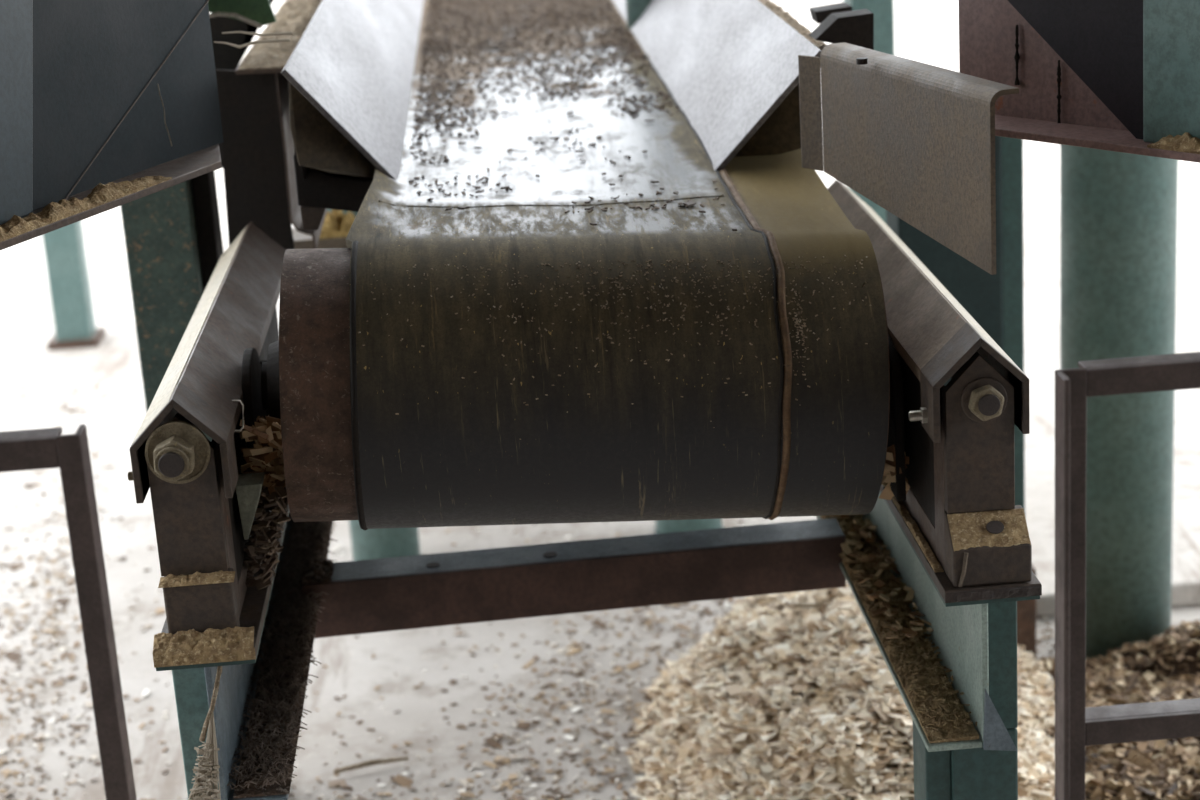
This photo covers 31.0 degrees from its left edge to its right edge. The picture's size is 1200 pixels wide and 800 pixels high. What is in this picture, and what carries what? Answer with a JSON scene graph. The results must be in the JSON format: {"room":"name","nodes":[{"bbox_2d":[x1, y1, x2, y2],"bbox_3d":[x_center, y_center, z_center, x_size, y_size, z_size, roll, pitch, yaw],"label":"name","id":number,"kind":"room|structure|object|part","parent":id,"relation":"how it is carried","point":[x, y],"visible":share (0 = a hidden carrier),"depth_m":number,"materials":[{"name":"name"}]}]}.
{"room":"sawmill","nodes":[
{"label":"sawmill","id":0,"kind":"room"},
{"bbox_2d":[0,0,223,249],"bbox_3d":[-0.579,-0.912,1.975,0.070,1.508,1.041,3,18,22],"label":"hopper","id":1,"kind":"structure","parent":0,"point":[84,134],"depth_m":2.21,"materials":[{"name":"grey metal"}]},
{"bbox_2d":[158,84,171,145],"bbox_3d":[-0.464,-0.304,2.309,0.001,0.069,0.014,3,18,22],"label":"strand","id":2,"kind":"object","parent":1,"relation":"attached to","point":[158,84],"visible":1,"depth_m":2.31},
{"bbox_2d":[0,0,1199,799],"bbox_3d":[-2.127,-8.396,33.949,120.000,0.200,110.000,-4,17,-2],"label":"floor","id":3,"kind":"structure","parent":0,"point":[926,31],"depth_m":3.84,"materials":[{"name":"concrete"}]},
{"bbox_2d":[0,424,136,799],"bbox_3d":[-0.860,0.542,1.844,0.963,1.009,0.030,-4,17,-2],"label":"guard rail","id":4,"kind":"object","parent":3,"relation":"on","point":[46,448],"visible":1,"depth_m":1.74,"materials":[{"name":"brown metal"}]},
{"bbox_3d":[-0.900,0.074,1.702,0.944,0.025,0.030,-4,17,-2],"label":"rail","id":5,"kind":"part","parent":4,"relation":"part of","materials":[{"name":"brown metal"}]},
{"bbox_3d":[-0.390,0.506,1.864,0.019,1.009,0.030,-4,17,-2],"label":"post","id":6,"kind":"part","parent":4,"relation":"part of","materials":[{"name":"brown metal"}]},
{"bbox_2d":[42,220,105,349],"bbox_3d":[-1.595,-2.170,5.469,0.138,4.200,0.140,-4,17,-2],"label":"square column","id":7,"kind":"structure","parent":3,"relation":"on","point":[64,248],"depth_m":5.99,"materials":[{"name":"teal metal"}]},
{"bbox_3d":[-1.468,-0.172,6.070,0.138,0.020,0.140,-4,17,-2],"label":"plate","id":8,"kind":"part","parent":7,"relation":"part of","materials":[{"name":"brown metal"}]},
{"bbox_2d":[120,170,223,440],"bbox_3d":[-0.679,-1.385,2.664,0.150,4.200,0.170,-4,17,-2],"label":"support post","id":9,"kind":"object","parent":3,"relation":"on","point":[173,235],"visible":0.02,"depth_m":2.98,"materials":[{"name":"teal metal"}]},
{"bbox_2d":[172,667,219,798],"bbox_3d":[-0.407,0.545,2.355,0.090,0.654,0.150,-4,17,-2],"label":"frame post","id":10,"kind":"object","parent":3,"relation":"on","point":[190,689],"visible":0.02,"depth_m":2.25,"materials":[{"name":"teal metal"}]},
{"bbox_2d":[204,510,292,799],"bbox_3d":[-0.506,-0.295,4.349,0.069,0.182,4.445,-4,17,-2],"label":"steel beam","id":11,"kind":"structure","parent":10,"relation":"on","point":[235,680],"depth_m":2.32,"materials":[{"name":"metal"}]},
{"bbox_2d":[145,421,210,483],"bbox_3d":[-0.411,0.051,2.108,0.063,0.063,0.006,-4,17,-2],"label":"washer","id":12,"kind":"object","parent":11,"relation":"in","point":[187,434],"depth_m":2.10,"materials":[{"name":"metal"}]},
{"bbox_2d":[130,382,238,503],"bbox_3d":[-0.412,0.041,2.135,0.094,0.105,0.062,-4,17,-2],"label":"hood","id":13,"kind":"object","parent":11,"relation":"attached to","point":[214,477],"depth_m":2.12,"materials":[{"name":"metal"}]},
{"bbox_2d":[188,666,221,799],"bbox_3d":[-0.402,0.341,2.185,0.060,0.176,0.012,-4,17,-2],"label":"cobweb","id":14,"kind":"object","parent":11,"relation":"hanging from","point":[207,774],"visible":0.98,"depth_m":2.19},
{"bbox_2d":[128,222,288,670],"bbox_3d":[-0.392,0.011,2.519,0.195,0.270,0.879,-4,17,-2],"label":"guard","id":15,"kind":"object","parent":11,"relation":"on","point":[204,507],"visible":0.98,"depth_m":2.15,"materials":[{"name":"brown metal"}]},
{"bbox_3d":[-0.413,0.059,2.094,0.025,0.025,0.033,-4,17,-2],"label":"threaded rod","id":16,"kind":"part","parent":15,"relation":"part of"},
{"bbox_3d":[-0.408,0.093,2.131,0.066,0.164,0.014,-4,17,-2],"label":"plate","id":17,"kind":"part","parent":15,"relation":"part of","materials":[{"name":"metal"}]},
{"bbox_3d":[-0.409,0.177,2.429,0.098,0.005,0.600,-4,17,-2],"label":"shim plate","id":18,"kind":"part","parent":15,"relation":"part of","materials":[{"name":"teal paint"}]},
{"bbox_3d":[-0.414,0.152,2.483,0.100,0.012,0.722,-4,17,-2],"label":"plate","id":19,"kind":"part","parent":15,"relation":"part of","materials":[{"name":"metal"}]},
{"bbox_3d":[-0.377,0.132,2.179,0.006,0.195,0.048,-4,17,-2],"label":"plate","id":20,"kind":"part","parent":15,"relation":"part of","materials":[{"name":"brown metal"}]},
{"bbox_3d":[-0.354,0.035,2.540,0.110,0.172,0.006,-4,17,-2],"label":"plate","id":21,"kind":"part","parent":15,"relation":"part of","materials":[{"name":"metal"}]},
{"bbox_2d":[244,486,290,590],"bbox_3d":[-0.360,0.146,2.308,0.076,0.140,0.118,-4,17,-2],"label":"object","id":22,"kind":"object","parent":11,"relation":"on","point":[259,552],"visible":0.95,"depth_m":2.27,"materials":[{"name":"brown wood"}]},
{"bbox_2d":[239,415,285,494],"bbox_3d":[-0.356,0.058,2.301,0.071,0.101,0.121,-4,17,-2],"label":"wood shavings","id":23,"kind":"object","parent":22,"relation":"on","point":[266,455],"visible":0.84,"depth_m":2.26},
{"bbox_2d":[233,521,332,798],"bbox_3d":[-0.413,0.136,3.159,0.058,0.015,1.900,-4,17,-2],"label":"crust","id":24,"kind":"object","parent":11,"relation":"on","point":[254,790],"visible":0.23,"depth_m":2.46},
{"bbox_2d":[227,511,337,788],"bbox_3d":[-0.384,0.264,2.704,0.092,0.008,0.955,-4,17,-2],"label":"chips","id":25,"kind":"object","parent":24,"relation":"on","point":[291,686],"visible":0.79,"depth_m":2.55,"materials":[{"name":"brown wood"}]},
{"bbox_2d":[300,518,845,637],"bbox_3d":[-0.037,0.227,2.821,0.711,0.092,0.075,-4,17,-2],"label":"cross angle","id":26,"kind":"object","parent":11,"relation":"on","point":[505,583],"visible":0.94,"depth_m":2.79,"materials":[{"name":"brown painted steel"}]},
{"bbox_2d":[261,248,891,521],"bbox_3d":[-0.025,-0.023,2.343,0.676,0.326,0.293,-4,17,-2],"label":"pulley","id":27,"kind":"object","parent":11,"relation":"attached to","point":[305,375],"visible":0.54,"depth_m":2.20,"materials":[{"name":"metal"}]},
{"bbox_2d":[334,757,407,773],"bbox_3d":[-0.357,0.566,3.367,0.118,0.008,0.011,-8,17,-14],"label":"stick","id":28,"kind":"object","parent":3,"relation":"on","point":[388,760],"visible":1,"depth_m":3.37,"materials":[{"name":"brown wood"}]},
{"bbox_2d":[328,209,420,560],"bbox_3d":[-0.543,-1.683,3.625,0.137,4.200,0.137,-4,17,-2],"label":"column","id":29,"kind":"structure","parent":3,"relation":"on","point":[367,544],"depth_m":4.16,"materials":[{"name":"teal metal"}]},
{"bbox_2d":[209,0,327,248],"bbox_3d":[-0.602,-0.868,4.615,0.182,0.378,3.600,-4,17,-2],"label":"frame","id":30,"kind":"object","parent":29,"relation":"attached to","point":[257,151],"visible":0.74,"depth_m":2.95,"materials":[{"name":"metal"}]},
{"bbox_3d":[-0.515,-0.476,3.121,0.165,0.280,0.008,-4,17,-2],"label":"cross plate","id":31,"kind":"part","parent":30,"relation":"part of","materials":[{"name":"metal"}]},
{"bbox_2d":[208,0,275,28],"bbox_3d":[-0.491,-0.544,2.935,0.094,0.082,0.033,-4,17,-2],"label":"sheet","id":32,"kind":"object","parent":30,"relation":"attached to","point":[258,13],"visible":0.83,"depth_m":2.94,"materials":[{"name":"metal"}]},
{"bbox_2d":[292,209,354,248],"bbox_3d":[-0.446,-0.244,3.399,0.130,0.122,0.100,-4,17,-2],"label":"cross beam","id":33,"kind":"structure","parent":30,"relation":"attached to","point":[336,227],"depth_m":3.35,"materials":[{"name":"metal"}]},
{"bbox_2d":[0,381,1054,799],"bbox_3d":[-0.056,0.318,4.164,4.209,0.020,3.216,-4,17,-2],"label":"chips","id":34,"kind":"object","parent":3,"relation":"on","point":[400,780],"visible":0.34,"depth_m":3.62,"materials":[{"name":"brown wood"}]},
{"bbox_2d":[626,0,722,533],"bbox_3d":[0.049,-1.743,3.699,0.137,4.200,0.137,-4,17,-2],"label":"column","id":35,"kind":"structure","parent":3,"relation":"on","point":[635,9],"depth_m":4.23,"materials":[{"name":"teal metal"}]},
{"bbox_2d":[346,0,888,529],"bbox_3d":[-0.269,-1.284,6.573,0.563,0.354,9.159,-4,17,-2],"label":"conveyor belt","id":36,"kind":"object","parent":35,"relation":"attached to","point":[454,453],"visible":0.89,"depth_m":2.23,"materials":[{"name":"rubber"}]},
{"bbox_2d":[281,0,423,181],"bbox_3d":[-0.428,-0.871,4.417,0.121,0.166,4.000,-4,17,-2],"label":"skirt board","id":37,"kind":"object","parent":36,"relation":"on","point":[349,75],"visible":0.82,"depth_m":2.84,"materials":[{"name":"metal"}]},
{"bbox_2d":[214,38,289,47],"bbox_3d":[-0.415,-0.426,2.584,0.090,0.010,0.004,-4,17,-2],"label":"strand","id":38,"kind":"object","parent":37,"relation":"attached to","point":[272,40],"visible":1,"depth_m":2.58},
{"bbox_2d":[222,31,291,35],"bbox_3d":[-0.409,-0.438,2.581,0.083,0.008,0.004,-4,17,-2],"label":"strand","id":39,"kind":"object","parent":37,"relation":"attached to","point":[250,33],"visible":1,"depth_m":2.58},
{"bbox_3d":[-0.485,-0.882,4.441,0.008,0.133,3.940,-4,17,-2],"label":"plate","id":40,"kind":"part","parent":37,"relation":"part of","materials":[{"name":"metal"}]},
{"bbox_3d":[-0.312,-0.325,2.588,0.128,0.141,0.039,-15,20,-34],"label":"plate","id":41,"kind":"part","parent":37,"relation":"part of","materials":[{"name":"metal"}]},
{"bbox_2d":[293,153,373,229],"bbox_3d":[-0.320,-0.261,2.645,0.098,0.093,0.050,-4,17,-2],"label":"block","id":42,"kind":"object","parent":37,"relation":"attached to","point":[321,190],"visible":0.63,"depth_m":2.62,"materials":[{"name":"metal"}]},
{"bbox_2d":[408,0,724,212],"bbox_3d":[-0.169,-0.809,4.453,0.384,0.017,4.206,-4,17,-2],"label":"crumbs","id":43,"kind":"object","parent":36,"relation":"on","point":[468,17],"visible":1,"depth_m":3.82,"materials":[{"name":"brown wood"}]},
{"bbox_2d":[591,48,609,49],"bbox_3d":[0.001,-0.609,3.751,0.030,0.002,0.014,9,21,37],"label":"flake","id":44,"kind":"object","parent":36,"relation":"on","point":[591,48],"visible":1,"depth_m":3.75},
{"bbox_2d":[358,255,871,439],"bbox_3d":[0.021,-0.060,2.221,0.531,0.172,0.096,-4,17,-2],"label":"dust specks","id":45,"kind":"object","parent":36,"relation":"on","point":[542,264],"visible":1,"depth_m":2.21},
{"bbox_2d":[683,201,695,206],"bbox_3d":[0.102,-0.223,2.459,0.013,0.002,0.022,10,22,39],"label":"flake","id":46,"kind":"object","parent":36,"relation":"on","point":[689,203],"visible":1,"depth_m":2.46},
{"bbox_2d":[612,0,820,170],"bbox_3d":[0.075,-0.892,4.433,0.120,0.158,4.020,-4,17,-2],"label":"skirt board","id":47,"kind":"object","parent":36,"relation":"on","point":[731,66],"visible":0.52,"depth_m":2.88,"materials":[{"name":"metal"}]},
{"bbox_3d":[0.210,-0.355,2.611,0.156,0.127,0.042,10,22,39],"label":"plate","id":48,"kind":"part","parent":47,"relation":"part of","materials":[{"name":"metal"}]},
{"bbox_2d":[758,0,873,50],"bbox_3d":[0.177,-0.972,4.406,0.089,0.049,4.040,-4,17,-2],"label":"ledge","id":49,"kind":"object","parent":47,"relation":"attached to","point":[838,22],"visible":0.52,"depth_m":2.61,"materials":[{"name":"metal"}]},
{"bbox_3d":[0.302,-0.505,2.823,0.050,0.020,0.050,-4,17,-2],"label":"arm","id":50,"kind":"part","parent":49,"relation":"part of","materials":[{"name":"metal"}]},
{"bbox_2d":[798,42,1018,274],"bbox_3d":[0.314,-0.267,2.273,0.044,0.177,0.468,-8,17,-14],"label":"guard angle","id":51,"kind":"object","parent":47,"relation":"attached to","point":[915,139],"visible":1,"depth_m":2.23,"materials":[{"name":"metal"}]},
{"bbox_2d":[625,580,1089,799],"bbox_3d":[0.393,0.445,3.261,0.739,0.244,1.210,-4,17,-2],"label":"heap","id":52,"kind":"object","parent":3,"relation":"on","point":[782,701],"visible":0.56,"depth_m":3.17,"materials":[{"name":"wood"}]},
{"bbox_2d":[794,603,831,607],"bbox_3d":[0.363,0.321,3.367,0.122,0.008,0.011,2,18,17],"label":"stick","id":53,"kind":"object","parent":52,"relation":"on","point":[802,605],"visible":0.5,"depth_m":3.38,"materials":[{"name":"beige wood"}]},
{"bbox_2d":[843,0,894,223],"bbox_3d":[0.483,-1.897,4.120,0.088,4.200,0.100,-4,17,-2],"label":"post","id":54,"kind":"object","parent":3,"relation":"on","point":[883,10],"visible":0.02,"depth_m":4.41,"materials":[{"name":"teal metal"}]},
{"bbox_2d":[886,136,1035,658],"bbox_3d":[0.561,-0.016,3.434,0.246,0.988,0.170,-4,17,-2],"label":"support post","id":55,"kind":"object","parent":3,"relation":"on","point":[995,302],"visible":0.08,"depth_m":3.33,"materials":[{"name":"teal metal"}]},
{"bbox_2d":[913,601,1017,799],"bbox_3d":[0.410,0.482,2.391,0.150,0.654,0.150,-4,17,-2],"label":"frame post","id":56,"kind":"object","parent":3,"relation":"on","point":[972,773],"visible":0.46,"depth_m":2.32,"materials":[{"name":"teal metal"}]},
{"bbox_2d":[816,492,1017,751],"bbox_3d":[0.246,-0.348,4.381,0.095,0.191,4.450,-4,17,-2],"label":"channel","id":57,"kind":"object","parent":56,"relation":"on","point":[960,633],"visible":0.22,"depth_m":2.38,"materials":[{"name":"teal paint"}]},
{"bbox_2d":[878,444,909,499],"bbox_3d":[0.323,0.079,2.373,0.040,0.079,0.066,-1,17,9],"label":"wood shavings","id":58,"kind":"object","parent":57,"relation":"on","point":[889,475],"visible":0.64,"depth_m":2.35},
{"bbox_2d":[820,515,978,742],"bbox_3d":[0.313,0.078,3.189,0.075,0.027,1.901,-4,17,-2],"label":"bed","id":59,"kind":"object","parent":57,"relation":"on","point":[941,715],"visible":0.34,"depth_m":2.48,"materials":[{"name":"brown wood"}]},
{"bbox_2d":[831,515,932,638],"bbox_3d":[0.327,0.129,2.985,0.069,0.027,1.014,-4,17,-2],"label":"flakes","id":60,"kind":"object","parent":59,"relation":"on","point":[912,632],"visible":0.37,"depth_m":2.67,"materials":[{"name":"brown wood"}]},
{"bbox_2d":[828,179,1041,606],"bbox_3d":[0.347,-0.046,2.551,0.124,0.270,0.875,-4,17,-2],"label":"guard","id":61,"kind":"object","parent":57,"relation":"on","point":[959,515],"visible":0.77,"depth_m":2.18,"materials":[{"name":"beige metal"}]},
{"bbox_3d":[0.349,0.076,2.210,0.006,0.195,0.048,-4,17,-2],"label":"plate","id":62,"kind":"part","parent":61,"relation":"part of","materials":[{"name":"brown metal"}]},
{"bbox_3d":[0.375,-0.027,2.238,0.025,0.025,0.150,-4,17,-2],"label":"threaded rod","id":63,"kind":"part","parent":61,"relation":"part of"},
{"bbox_3d":[0.376,0.117,2.463,0.096,0.005,0.600,-4,17,-2],"label":"shim plate","id":64,"kind":"part","parent":61,"relation":"part of","materials":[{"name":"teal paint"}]},
{"bbox_3d":[0.372,0.092,2.517,0.098,0.012,0.722,-4,17,-2],"label":"plate","id":65,"kind":"part","parent":61,"relation":"part of","materials":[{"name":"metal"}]},
{"bbox_3d":[0.379,0.032,2.166,0.069,0.164,0.014,-4,17,-2],"label":"plate","id":66,"kind":"part","parent":61,"relation":"part of","materials":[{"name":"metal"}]},
{"bbox_2d":[920,322,1029,442],"bbox_3d":[0.375,-0.020,2.169,0.097,0.105,0.062,-4,17,-2],"label":"hood","id":67,"kind":"object","parent":57,"relation":"attached to","point":[950,413],"depth_m":2.15,"materials":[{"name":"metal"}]},
{"bbox_2d":[961,377,1006,422],"bbox_3d":[0.381,0.000,2.147,0.046,0.046,0.005,-4,17,-2],"label":"washer","id":68,"kind":"object","parent":57,"relation":"in","point":[973,389],"depth_m":2.14,"materials":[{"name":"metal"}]},
{"bbox_3d":[0.423,0.254,2.327,0.032,0.182,0.085,-4,17,-2],"label":"plate","id":69,"kind":"part","parent":56,"relation":"part of","materials":[{"name":"teal paint"}]},
{"bbox_2d":[815,139,1199,617],"bbox_3d":[1.678,-0.363,5.992,2.480,0.045,4.540,-4,17,-2],"label":"wall","id":70,"kind":"structure","parent":3,"relation":"on","point":[1041,160],"depth_m":5.16,"materials":[{"name":"concrete"}]},
{"bbox_2d":[1060,144,1177,659],"bbox_3d":[0.741,-1.591,3.047,0.189,4.200,0.189,-4,17,-2],"label":"column","id":71,"kind":"structure","parent":3,"relation":"on","point":[1119,210],"depth_m":3.44,"materials":[{"name":"teal metal"}]},
{"bbox_2d":[1039,656,1199,799],"bbox_3d":[0.962,0.504,3.205,0.984,0.103,0.868,-3,17,1],"label":"heap","id":72,"kind":"object","parent":3,"relation":"on","point":[1164,769],"visible":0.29,"depth_m":3.15,"materials":[{"name":"brown wood"}]},
{"bbox_2d":[1093,619,1199,681],"bbox_3d":[1.041,0.395,3.486,0.557,0.121,0.307,-5,17,-5],"label":"mound","id":73,"kind":"object","parent":72,"relation":"on","point":[1176,651],"visible":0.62,"depth_m":3.46,"materials":[{"name":"brown wood"}]},
{"bbox_2d":[1055,352,1199,799],"bbox_3d":[0.924,0.413,1.911,1.057,0.999,0.055,-4,17,-2],"label":"guard rail","id":74,"kind":"object","parent":3,"relation":"on","point":[1077,726],"visible":1,"depth_m":1.79,"materials":[{"name":"brown metal"}]},
{"bbox_3d":[0.411,0.456,1.877,0.025,0.999,0.030,-4,17,-2],"label":"post","id":75,"kind":"part","parent":74,"relation":"part of","materials":[{"name":"brown metal"}]},
{"bbox_3d":[0.906,-0.057,1.782,1.031,0.023,0.028,-4,17,-2],"label":"rail","id":76,"kind":"part","parent":74,"relation":"part of","materials":[{"name":"brown metal"}]},
{"bbox_3d":[0.925,0.240,1.873,1.031,0.022,0.030,-4,17,-2],"label":"rail","id":77,"kind":"part","parent":74,"relation":"part of","materials":[{"name":"brown metal"}]},
{"bbox_2d":[958,0,1199,162],"bbox_3d":[0.536,-0.964,1.912,0.070,1.508,0.776,-16,20,-35],"label":"hopper","id":78,"kind":"structure","parent":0,"point":[1123,76],"depth_m":2.20,"materials":[{"name":"black paint"}]}
]}

